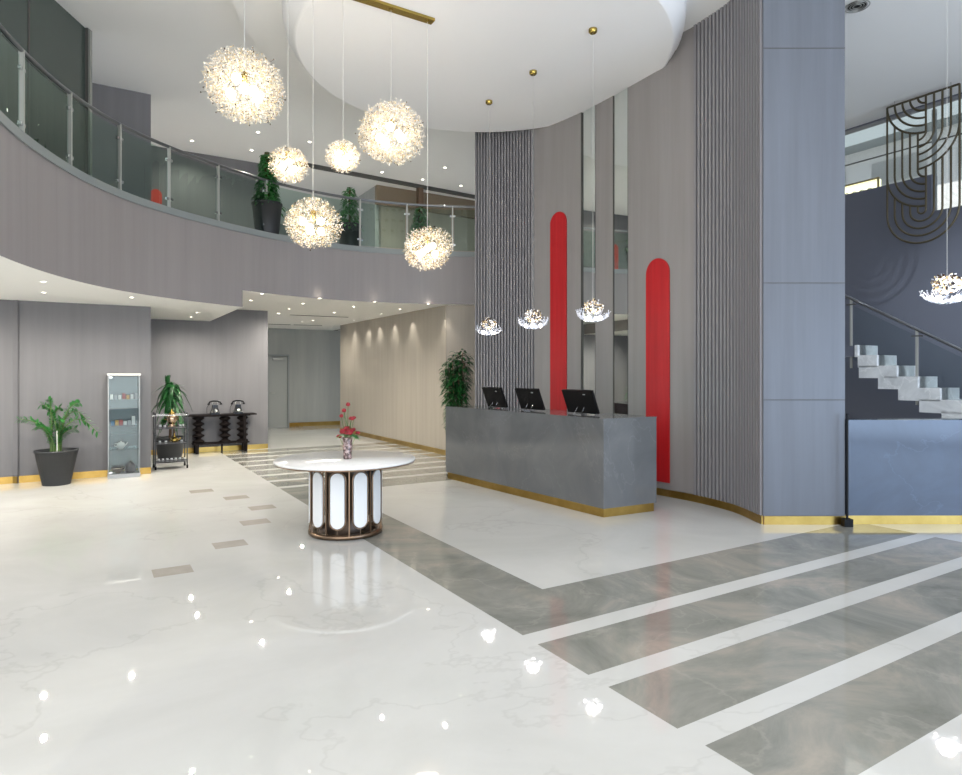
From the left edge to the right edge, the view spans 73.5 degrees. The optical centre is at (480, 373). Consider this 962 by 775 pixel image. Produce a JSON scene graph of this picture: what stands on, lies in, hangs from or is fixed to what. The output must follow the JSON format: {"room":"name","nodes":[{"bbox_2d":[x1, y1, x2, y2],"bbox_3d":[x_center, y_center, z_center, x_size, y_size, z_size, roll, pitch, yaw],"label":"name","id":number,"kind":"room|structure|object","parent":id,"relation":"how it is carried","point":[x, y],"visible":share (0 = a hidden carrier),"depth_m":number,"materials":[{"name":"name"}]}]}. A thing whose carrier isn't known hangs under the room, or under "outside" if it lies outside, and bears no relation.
{"room":"lobby","nodes":[
{"label":"lobby","id":0,"kind":"room"},
{"bbox_2d":[13,300,18,482],"bbox_3d":[-8.757,0.265,9.539,4.000,2.670,0.300,0,0,0],"label":"wall","id":1,"kind":"structure","parent":0,"point":[15,302],"depth_m":9.39,"materials":[{"name":"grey paint"}]},
{"bbox_2d":[11,476,17,482],"bbox_3d":[-8.757,1.550,9.383,4.000,0.100,0.012,0,0,0],"label":"baseboard","id":2,"kind":"structure","parent":1,"relation":"attached to","point":[15,478],"depth_m":9.38,"materials":[{"name":"gold metal"}]},
{"bbox_2d":[0,83,150,476],"bbox_3d":[-6.722,-1.435,9.596,3.200,6.070,0.250,0,0,-31],"label":"wall","id":3,"kind":"structure","parent":0,"point":[67,351],"depth_m":9.91,"materials":[{"name":"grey wood"}]},
{"bbox_2d":[0,467,150,483],"bbox_3d":[-6.654,1.550,9.484,3.200,0.100,0.012,0,0,-31],"label":"baseboard","id":4,"kind":"structure","parent":3,"relation":"attached to","point":[147,470],"depth_m":9.80,"materials":[{"name":"gold metal"}]},
{"bbox_2d":[151,146,267,449],"bbox_3d":[-6.423,-1.435,12.800,4.200,6.070,0.250,0,0,-31],"label":"wall","id":5,"kind":"structure","parent":0,"point":[224,359],"depth_m":13.20,"materials":[{"name":"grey wood"}]},
{"bbox_2d":[151,189,161,203],"bbox_3d":[-6.389,-2.995,12.655,0.210,1.250,0.030,0,0,-31],"label":"arch panel","id":6,"kind":"object","parent":5,"relation":"attached to","point":[156,195],"visible":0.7,"depth_m":12.65,"materials":[{"name":"red paint"}]},
{"bbox_2d":[151,444,267,454],"bbox_3d":[-6.355,1.550,12.688,4.200,0.100,0.012,0,0,-31],"label":"baseboard","id":7,"kind":"structure","parent":5,"relation":"attached to","point":[252,446],"depth_m":13.32,"materials":[{"name":"gold metal"}]},
{"bbox_2d":[0,124,474,330],"bbox_3d":[-5.700,-1.710,13.000,12.600,1.280,18.000,0,0,0],"label":"balcony slab","id":8,"kind":"object","parent":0,"point":[90,244],"visible":0.81,"depth_m":9.41,"materials":[{"name":"grey wood"}]},
{"bbox_2d":[0,0,474,249],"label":"glass railing","id":9,"kind":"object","parent":8,"relation":"on","point":[44,29],"depth_m":7.68,"materials":[{"name":"clear glass"}]},
{"bbox_2d":[0,110,474,256],"bbox_3d":[-2.897,-2.313,8.965,3.430,0.097,9.748,0,0,25],"label":"trim","id":10,"kind":"structure","parent":8,"relation":"attached to","point":[5,121],"depth_m":9.00,"materials":[{"name":"grey"}]},
{"bbox_2d":[251,152,286,233],"bbox_3d":[-3.655,-3.065,11.004,0.528,1.430,0.626,0,0,16],"label":"potted plant","id":11,"kind":"object","parent":8,"relation":"on","point":[267,212],"visible":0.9,"depth_m":10.89,"materials":[{"name":"green plant"}]},
{"bbox_2d":[337,187,361,245],"bbox_3d":[-2.517,-2.960,12.349,0.500,1.220,0.597,0,0,-19],"label":"potted plant","id":12,"kind":"object","parent":8,"relation":"on","point":[350,235],"visible":0.9,"depth_m":12.22,"materials":[{"name":"green plant"}]},
{"bbox_2d":[416,187,423,232],"bbox_3d":[-1.453,-3.410,15.313,0.130,2.120,0.130,0,0,-31],"label":"pillar","id":13,"kind":"structure","parent":8,"relation":"on","point":[419,191],"depth_m":15.28,"materials":[{"name":"brown"}]},
{"bbox_2d":[409,207,435,249],"bbox_3d":[-1.188,-2.850,12.998,0.578,1.000,0.593,0,0,26],"label":"potted plant","id":14,"kind":"object","parent":8,"relation":"on","point":[419,221],"visible":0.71,"depth_m":12.90,"materials":[{"name":"green plant"}]},
{"bbox_2d":[268,224,339,422],"bbox_3d":[-4.369,-1.435,20.316,8.500,6.070,0.250,0,0,-31],"label":"wall","id":15,"kind":"structure","parent":0,"point":[314,355],"depth_m":19.66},
{"bbox_2d":[268,354,288,427],"bbox_3d":[-6.006,0.517,19.078,0.635,2.165,0.115,0,0,-31],"label":"door","id":16,"kind":"structure","parent":15,"relation":"in","point":[278,367],"depth_m":19.09,"materials":[{"name":"grey wood"}]},
{"bbox_2d":[289,421,339,426],"bbox_3d":[-4.301,1.540,20.203,8.500,0.120,0.012,0,0,-31],"label":"baseboard","id":17,"kind":"structure","parent":15,"relation":"attached to","point":[323,422],"depth_m":19.71,"materials":[{"name":"gold metal"}]},
{"bbox_2d":[323,186,380,247],"bbox_3d":[-3.504,-3.410,17.098,0.150,2.120,4.000,0,0,-31],"label":"wall","id":18,"kind":"structure","parent":0,"point":[370,215],"depth_m":15.76,"materials":[{"name":"grey paint"}]},
{"bbox_2d":[340,305,445,449],"bbox_3d":[-2.193,0.130,15.325,0.250,2.940,6.221,0,0,-31],"label":"wall","id":19,"kind":"structure","parent":0,"point":[390,373],"depth_m":14.64,"materials":[{"name":"beige paint"}]},
{"bbox_2d":[273,315,347,330],"bbox_3d":[-4.827,-1.337,17.846,2.037,0.006,6.426,0,0,-14],"label":"trim","id":20,"kind":"structure","parent":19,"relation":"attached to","point":[296,315],"depth_m":17.53,"materials":[{"name":"grey"}]},
{"bbox_2d":[340,427,445,454],"bbox_3d":[-2.305,1.550,15.257,0.012,0.100,6.221,0,0,-31],"label":"baseboard","id":21,"kind":"structure","parent":19,"relation":"attached to","point":[399,442],"depth_m":14.26,"materials":[{"name":"gold metal"}]},
{"bbox_2d":[379,206,474,251],"bbox_3d":[-0.787,-3.410,16.526,4.000,2.120,0.200,0,0,-31],"label":"wall","id":22,"kind":"structure","parent":0,"point":[393,220],"depth_m":16.14,"materials":[{"name":"beige wood"}]},
{"bbox_2d":[375,185,474,218],"bbox_3d":[-0.790,-4.245,16.337,4.000,0.450,0.120,0,0,-31],"label":"trim","id":23,"kind":"structure","parent":22,"relation":"attached to","point":[383,193],"depth_m":15.96,"materials":[{"name":"brown"}]},
{"bbox_2d":[446,305,474,405],"bbox_3d":[-0.052,0.130,12.764,1.303,2.940,0.313,0,0,0],"label":"wall","id":24,"kind":"structure","parent":0,"point":[460,319],"depth_m":12.61,"materials":[{"name":"beige paint"}]},
{"bbox_2d":[0,425,961,774],"bbox_3d":[-1.146,1.600,5.739,44.850,0.001,47.198,0,0,0],"label":"floor","id":25,"kind":"structure","parent":0,"point":[173,619],"depth_m":3.98,"materials":[{"name":"white stone"}]},
{"bbox_2d":[14,396,101,485],"bbox_3d":[-6.052,0.959,9.294,1.048,1.282,0.563,0,0,0],"label":"potted plant","id":26,"kind":"object","parent":25,"relation":"on","point":[55,464],"visible":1,"depth_m":9.23,"materials":[{"name":"green plant"}]},
{"bbox_2d":[107,374,140,478],"bbox_3d":[-5.540,0.800,9.991,0.450,1.600,0.280,0,0,-31],"label":"display cabinet","id":27,"kind":"object","parent":25,"relation":"on","point":[110,475],"visible":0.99,"depth_m":9.96,"materials":[{"name":"grey"}]},
{"bbox_2d":[111,466,124,472],"bbox_3d":[-5.606,1.494,9.945,0.190,0.090,0.190,0,0,0],"label":"bowl","id":28,"kind":"object","parent":27,"relation":"on","point":[119,469],"visible":1,"depth_m":9.90,"materials":[{"name":"grey ceramic"}]},
{"bbox_2d":[114,441,127,448],"bbox_3d":[-5.570,1.105,9.967,0.122,0.122,0.146,0,0,19],"label":"teapot","id":29,"kind":"object","parent":27,"relation":"on","point":[120,445],"visible":1,"depth_m":9.93,"materials":[{"name":"white ceramic"}]},
{"bbox_2d":[109,447,138,450],"bbox_3d":[-5.543,1.170,9.995,0.400,0.008,0.240,0,0,-31],"label":"shelf","id":30,"kind":"object","parent":27,"relation":"attached to","point":[112,449],"depth_m":10.01,"materials":[{"name":"clear glass"}]},
{"bbox_2d":[109,424,138,425],"bbox_3d":[-5.543,0.800,9.995,0.400,0.008,0.240,0,0,-31],"label":"shelf","id":31,"kind":"object","parent":27,"relation":"attached to","point":[123,424],"depth_m":9.96,"materials":[{"name":"clear glass"}]},
{"bbox_2d":[109,399,138,399],"bbox_3d":[-5.543,0.400,9.995,0.400,0.008,0.240,0,0,-31],"label":"shelf","id":32,"kind":"object","parent":27,"relation":"attached to","point":[109,399],"depth_m":10.01,"materials":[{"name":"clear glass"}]},
{"bbox_2d":[125,460,135,472],"bbox_3d":[-5.461,1.446,10.033,0.150,0.185,0.150,0,0,-31],"label":"jar","id":33,"kind":"object","parent":27,"relation":"on","point":[130,467],"visible":1,"depth_m":9.98,"materials":[{"name":"grey ceramic"}]},
{"bbox_2d":[152,411,188,469],"bbox_3d":[-5.277,1.125,10.910,0.550,0.949,0.406,0,0,-31],"label":"trolley","id":34,"kind":"object","parent":25,"relation":"on","point":[154,413],"visible":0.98,"depth_m":10.89,"materials":[{"name":"grey metal"}]},
{"bbox_2d":[156,457,186,462],"bbox_3d":[-5.264,1.468,10.918,0.460,0.037,0.328,0,0,-31],"label":"tray","id":35,"kind":"object","parent":34,"relation":"on","point":[168,460],"depth_m":10.83,"materials":[{"name":"grey metal"}]},
{"bbox_2d":[156,440,186,444],"bbox_3d":[-5.264,1.167,10.918,0.460,0.037,0.328,0,0,-31],"label":"tray","id":36,"kind":"object","parent":34,"relation":"on","point":[184,442],"depth_m":10.81,"materials":[{"name":"grey metal"}]},
{"bbox_2d":[156,425,186,428],"bbox_3d":[-5.264,0.907,10.918,0.460,0.037,0.328,0,0,-31],"label":"tray","id":37,"kind":"object","parent":34,"relation":"on","point":[176,426],"depth_m":10.82,"materials":[{"name":"grey metal"}]},
{"bbox_2d":[165,409,178,427],"bbox_3d":[-5.232,0.753,10.906,0.168,0.320,0.169,0,0,14],"label":"samovar","id":38,"kind":"object","parent":34,"relation":"on","point":[171,420],"visible":0.96,"depth_m":10.86,"materials":[{"name":"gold metal"}]},
{"bbox_2d":[169,433,180,441],"bbox_3d":[-5.195,1.086,10.924,0.123,0.175,0.146,0,0,19],"label":"teapot","id":39,"kind":"object","parent":34,"relation":"on","point":[174,439],"visible":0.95,"depth_m":10.89,"materials":[{"name":"gold metal"}]},
{"bbox_2d":[151,375,192,462],"bbox_3d":[-5.660,0.810,11.722,0.654,1.579,0.745,0,0,0],"label":"potted plant","id":40,"kind":"object","parent":25,"relation":"on","point":[168,395],"visible":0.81,"depth_m":11.59,"materials":[{"name":"green plant"}]},
{"bbox_2d":[185,413,256,454],"bbox_3d":[-5.287,1.211,13.087,1.340,0.778,0.340,0,0,-31],"label":"console table","id":41,"kind":"object","parent":25,"relation":"on","point":[198,418],"visible":1,"depth_m":13.04,"materials":[{"name":"black wood"}]},
{"bbox_2d":[207,400,222,414],"bbox_3d":[-5.374,0.682,13.002,0.298,0.282,0.178,0,0,-31],"label":"telephone","id":42,"kind":"object","parent":41,"relation":"on","point":[214,410],"visible":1,"depth_m":12.97,"materials":[{"name":"black"}]},
{"bbox_2d":[191,440,249,444],"bbox_3d":[-5.287,1.405,13.087,1.060,0.025,0.300,0,0,-31],"label":"shelf","id":43,"kind":"object","parent":41,"relation":"attached to","point":[244,442],"depth_m":13.00,"materials":[{"name":"black wood"}]},
{"bbox_2d":[230,400,244,413],"bbox_3d":[-4.996,0.682,13.231,0.298,0.282,0.178,0,0,-31],"label":"telephone","id":44,"kind":"object","parent":41,"relation":"on","point":[237,410],"visible":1,"depth_m":13.20,"materials":[{"name":"black"}]},
{"bbox_2d":[273,450,414,539],"bbox_3d":[-1.365,1.222,6.500,1.398,0.739,1.398,0,0,37],"label":"round table","id":45,"kind":"object","parent":25,"relation":"on","point":[353,487],"visible":0.98,"depth_m":6.22,"materials":[{"name":"white marble"},{"name":"bronze"},{"name":"white glass"}]},
{"bbox_2d":[335,402,359,458],"bbox_3d":[-1.329,0.570,6.425,0.232,0.566,0.212,0,0,25],"label":"flower vase","id":46,"kind":"object","parent":45,"relation":"on","point":[347,431],"visible":1,"depth_m":6.41,"materials":[{"name":"red"}]},
{"bbox_2d":[439,349,474,429],"bbox_3d":[-0.439,0.578,11.496,0.695,2.044,0.705,0,0,-9],"label":"potted plant","id":47,"kind":"object","parent":25,"relation":"on","point":[456,393],"visible":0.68,"depth_m":11.40,"materials":[{"name":"green plant"}]},
{"bbox_2d":[445,405,656,516],"bbox_3d":[0.750,1.050,8.663,0.770,1.100,3.415,0,0,-35],"label":"reception desk","id":48,"kind":"object","parent":25,"relation":"on","point":[602,464],"visible":0.91,"depth_m":7.77,"materials":[{"name":"stone"}]},
{"bbox_2d":[482,387,507,407],"bbox_3d":[0.199,0.348,9.326,0.138,0.303,0.480,0,0,-34],"label":"monitor","id":49,"kind":"object","parent":48,"relation":"on","point":[494,396],"visible":0.96,"depth_m":9.29,"materials":[{"name":"black plastic"}]},
{"bbox_2d":[515,388,545,410],"bbox_3d":[0.658,0.348,8.671,0.138,0.303,0.500,0,0,-34],"label":"monitor","id":50,"kind":"object","parent":48,"relation":"on","point":[529,398],"visible":1,"depth_m":8.63,"materials":[{"name":"black plastic"}]},
{"bbox_2d":[445,405,656,419],"bbox_3d":[0.750,0.506,8.663,0.770,0.012,3.415,0,0,-35],"label":"countertop","id":51,"kind":"structure","parent":48,"relation":"on","point":[602,416],"depth_m":8.05,"materials":[{"name":"stone"}]},
{"bbox_2d":[562,389,599,414],"bbox_3d":[1.214,0.348,7.876,0.138,0.303,0.540,0,0,-34],"label":"monitor","id":52,"kind":"object","parent":48,"relation":"on","point":[581,402],"visible":1,"depth_m":7.84,"materials":[{"name":"black plastic"}]},
{"bbox_2d":[841,414,852,526],"bbox_3d":[3.832,1.010,6.740,0.090,1.180,0.070,0,0,0],"label":"post","id":53,"kind":"object","parent":25,"relation":"on","point":[845,522],"visible":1,"depth_m":6.73,"materials":[{"name":"black metal"}]},
{"bbox_2d":[845,419,961,523],"bbox_3d":[6.770,1.045,6.902,5.800,1.110,0.205,0,0,0],"label":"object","id":54,"kind":"object","parent":25,"relation":"on","point":[901,471],"visible":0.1,"depth_m":6.80,"materials":[{"name":"stone"}]},
{"bbox_2d":[845,99,961,210],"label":"window","id":55,"kind":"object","parent":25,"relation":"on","point":[868,143],"visible":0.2,"depth_m":13.87,"materials":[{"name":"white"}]},
{"bbox_2d":[845,177,880,194],"bbox_3d":[7.521,-3.620,12.916,0.125,0.390,0.940,0,0,-31],"label":"lit sign","id":56,"kind":"object","parent":55,"relation":"attached to","point":[874,182],"visible":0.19,"depth_m":12.75,"materials":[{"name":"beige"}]},
{"bbox_2d":[845,345,961,418],"bbox_3d":[6.995,0.576,9.889,0.620,2.092,4.560,0,0,-31],"label":"staircase","id":57,"kind":"structure","parent":25,"relation":"on","point":[932,398],"depth_m":10.04,"materials":[{"name":"grey stone"}]},
{"bbox_2d":[845,294,961,404],"bbox_3d":[6.959,0.008,9.468,0.052,3.245,4.224,0,0,-31],"label":"stair railing","id":58,"kind":"object","parent":57,"relation":"attached to","point":[917,330],"visible":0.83,"depth_m":9.96,"materials":[{"name":"silver metal"}]},
{"bbox_2d":[55,0,961,227],"bbox_3d":[3.098,-4.545,9.090,26.197,0.150,26.180,0,0,0],"label":"ceiling","id":59,"kind":"structure","parent":0,"point":[898,51],"depth_m":9.96,"materials":[{"name":"white paint"}]},
{"bbox_2d":[199,0,285,125],"bbox_3d":[-2.285,-3.446,6.228,0.814,2.048,0.794,0,0,-40],"label":"pendant lamp","id":60,"kind":"object","parent":59,"relation":"hanging from","point":[236,78],"visible":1,"depth_m":6.17,"materials":[{"name":"white glass"}]},
{"bbox_2d":[274,157,474,198],"bbox_3d":[-2.003,-4.440,14.891,5.784,0.080,0.100,0,0,-35],"label":"trim","id":61,"kind":"structure","parent":59,"relation":"attached to","point":[313,166],"depth_m":14.68,"materials":[{"name":"grey metal"}]},
{"bbox_2d":[232,0,729,93],"bbox_3d":[0.000,-4.405,8.150,5.940,0.130,5.940,0,0,0],"label":"ceiling","id":62,"kind":"structure","parent":59,"relation":"attached to","point":[264,22],"depth_m":7.99,"materials":[{"name":"white paint"}]},
{"bbox_2d":[268,145,309,183],"bbox_3d":[-1.917,-3.123,6.449,0.377,2.434,0.426,0,0,17],"label":"pendant lamp","id":63,"kind":"object","parent":62,"relation":"hanging from","point":[287,154],"visible":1,"depth_m":6.42,"materials":[{"name":"white glass"}]},
{"bbox_2d":[282,0,686,131],"bbox_3d":[0.040,-4.170,8.330,5.000,0.340,5.000,0,0,0],"label":"ceiling","id":64,"kind":"structure","parent":62,"relation":"attached to","point":[479,51],"depth_m":8.02,"materials":[{"name":"white paint"}]},
{"bbox_2d":[353,0,434,24],"bbox_3d":[-1.165,-3.980,6.913,1.454,0.040,0.101,0,0,-31],"label":"canopy bar","id":65,"kind":"object","parent":64,"relation":"attached to","point":[379,4],"visible":1,"depth_m":7.06,"materials":[{"name":"gold metal"}]},
{"bbox_2d":[283,196,344,250],"bbox_3d":[-1.710,-2.615,6.578,0.594,2.687,0.600,0,0,-30],"label":"pendant lamp","id":66,"kind":"object","parent":65,"relation":"hanging from","point":[309,227],"visible":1,"depth_m":6.53,"materials":[{"name":"white glass"}]},
{"bbox_2d":[324,139,360,173],"bbox_3d":[-1.449,-3.030,6.750,0.372,1.858,0.386,0,0,37],"label":"pendant lamp","id":67,"kind":"object","parent":65,"relation":"hanging from","point":[342,147],"visible":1,"depth_m":6.71,"materials":[{"name":"white glass"}]},
{"bbox_2d":[355,98,424,165],"bbox_3d":[-0.990,-3.121,7.025,0.762,1.676,0.764,0,0,-21],"label":"pendant lamp","id":68,"kind":"object","parent":65,"relation":"hanging from","point":[390,125],"visible":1,"depth_m":6.96,"materials":[{"name":"white glass"}]},
{"bbox_2d":[402,22,453,270],"bbox_3d":[-0.590,-2.555,7.260,0.568,2.807,0.569,0,0,2],"label":"pendant lamp","id":69,"kind":"object","parent":65,"relation":"hanging from","point":[428,246],"visible":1,"depth_m":7.24,"materials":[{"name":"white glass"}]},
{"bbox_2d":[475,99,501,335],"bbox_3d":[0.116,-2.278,9.448,0.392,3.444,0.398,0,0,0],"label":"pendant lamp","id":70,"kind":"object","parent":64,"relation":"hanging from","point":[488,102],"visible":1,"depth_m":9.40,"materials":[{"name":"clear glass"}]},
{"bbox_2d":[518,69,548,328],"bbox_3d":[0.688,-2.292,8.519,0.402,3.415,0.405,0,0,32],"label":"pendant lamp","id":71,"kind":"object","parent":64,"relation":"hanging from","point":[533,72],"visible":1,"depth_m":8.47,"materials":[{"name":"clear glass"}]},
{"bbox_2d":[576,27,610,321],"bbox_3d":[1.303,-2.297,7.477,0.425,3.406,0.393,0,0,-25],"label":"pendant lamp","id":72,"kind":"object","parent":64,"relation":"hanging from","point":[592,30],"visible":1,"depth_m":7.43,"materials":[{"name":"clear glass"}]},
{"bbox_2d":[845,0,869,12],"bbox_3d":[4.561,-4.458,7.812,0.282,0.024,0.282,0,0,0],"label":"ceiling vent","id":73,"kind":"object","parent":59,"relation":"in","point":[857,5],"visible":0.97,"depth_m":7.80,"materials":[{"name":"black metal"}]},
{"bbox_2d":[886,83,960,243],"bbox_3d":[7.000,-3.266,10.226,0.034,2.409,1.074,0,0,-31],"label":"hanging ornament","id":74,"kind":"object","parent":59,"relation":"hanging from","point":[958,133],"visible":1,"depth_m":10.18,"materials":[{"name":"brown metal"}]},
{"bbox_2d":[919,273,961,303],"bbox_3d":[5.088,-2.614,7.017,0.494,3.712,0.508,0,0,8],"label":"pendant lamp","id":75,"kind":"object","parent":59,"relation":"hanging from","point":[957,298],"visible":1,"depth_m":6.99,"materials":[{"name":"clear glass"}]},
{"bbox_2d":[475,0,761,514],"bbox_3d":[1.766,-1.435,9.232,0.796,6.070,5.557,0,0,-35],"label":"wall","id":76,"kind":"structure","parent":0,"point":[668,166],"depth_m":8.47,"materials":[{"name":"grey wood veneer"},{"name":"red painted panel"},{"name":"mirror"}]},
{"bbox_2d":[550,212,566,409],"bbox_3d":[1.232,-0.575,10.238,0.022,3.990,0.346,0,0,-40],"label":"arch panel","id":77,"kind":"object","parent":76,"relation":"attached to","point":[558,224],"visible":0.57,"depth_m":10.23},
{"bbox_2d":[581,105,594,394],"bbox_3d":[1.629,-1.478,9.744,0.198,5.975,0.305,0,0,0],"label":"mirror","id":78,"kind":"object","parent":76,"relation":"attached to","point":[588,116],"depth_m":9.75,"materials":[{"name":"grey mirror"}]},
{"bbox_2d":[613,88,627,414],"bbox_3d":[1.990,-1.478,9.146,0.183,5.975,0.289,0,0,0],"label":"mirror","id":79,"kind":"object","parent":76,"relation":"attached to","point":[620,100],"depth_m":9.15,"materials":[{"name":"grey mirror"}]},
{"bbox_2d":[646,258,669,482],"bbox_3d":[2.332,-0.050,8.508,0.026,2.940,0.398,0,0,-33],"label":"arch panel","id":80,"kind":"object","parent":76,"relation":"attached to","point":[658,270],"visible":0.76,"depth_m":8.48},
{"bbox_2d":[656,487,762,523],"bbox_3d":[1.681,1.555,9.181,0.612,0.090,5.385,0,0,-35],"label":"baseboard","id":81,"kind":"structure","parent":76,"relation":"attached to","point":[753,516],"depth_m":7.78,"materials":[{"name":"gold metal"}]},
{"bbox_2d":[762,0,844,523],"bbox_3d":[3.428,-1.435,7.248,0.865,6.070,0.843,0,0,0],"label":"column","id":82,"kind":"structure","parent":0,"point":[803,41],"depth_m":6.83,"materials":[{"name":"grey"}]},
{"bbox_2d":[764,516,845,524],"bbox_3d":[3.432,1.555,6.822,0.870,0.090,0.016,0,0,0],"label":"baseboard","id":83,"kind":"structure","parent":82,"relation":"attached to","point":[768,520],"depth_m":6.81,"materials":[{"name":"gold metal"}]},
{"bbox_2d":[845,92,961,418],"bbox_3d":[7.285,-1.435,11.017,0.200,6.070,10.000,0,0,-31],"label":"wall","id":84,"kind":"structure","parent":0,"point":[886,273],"depth_m":11.06,"materials":[{"name":"grey paint"}]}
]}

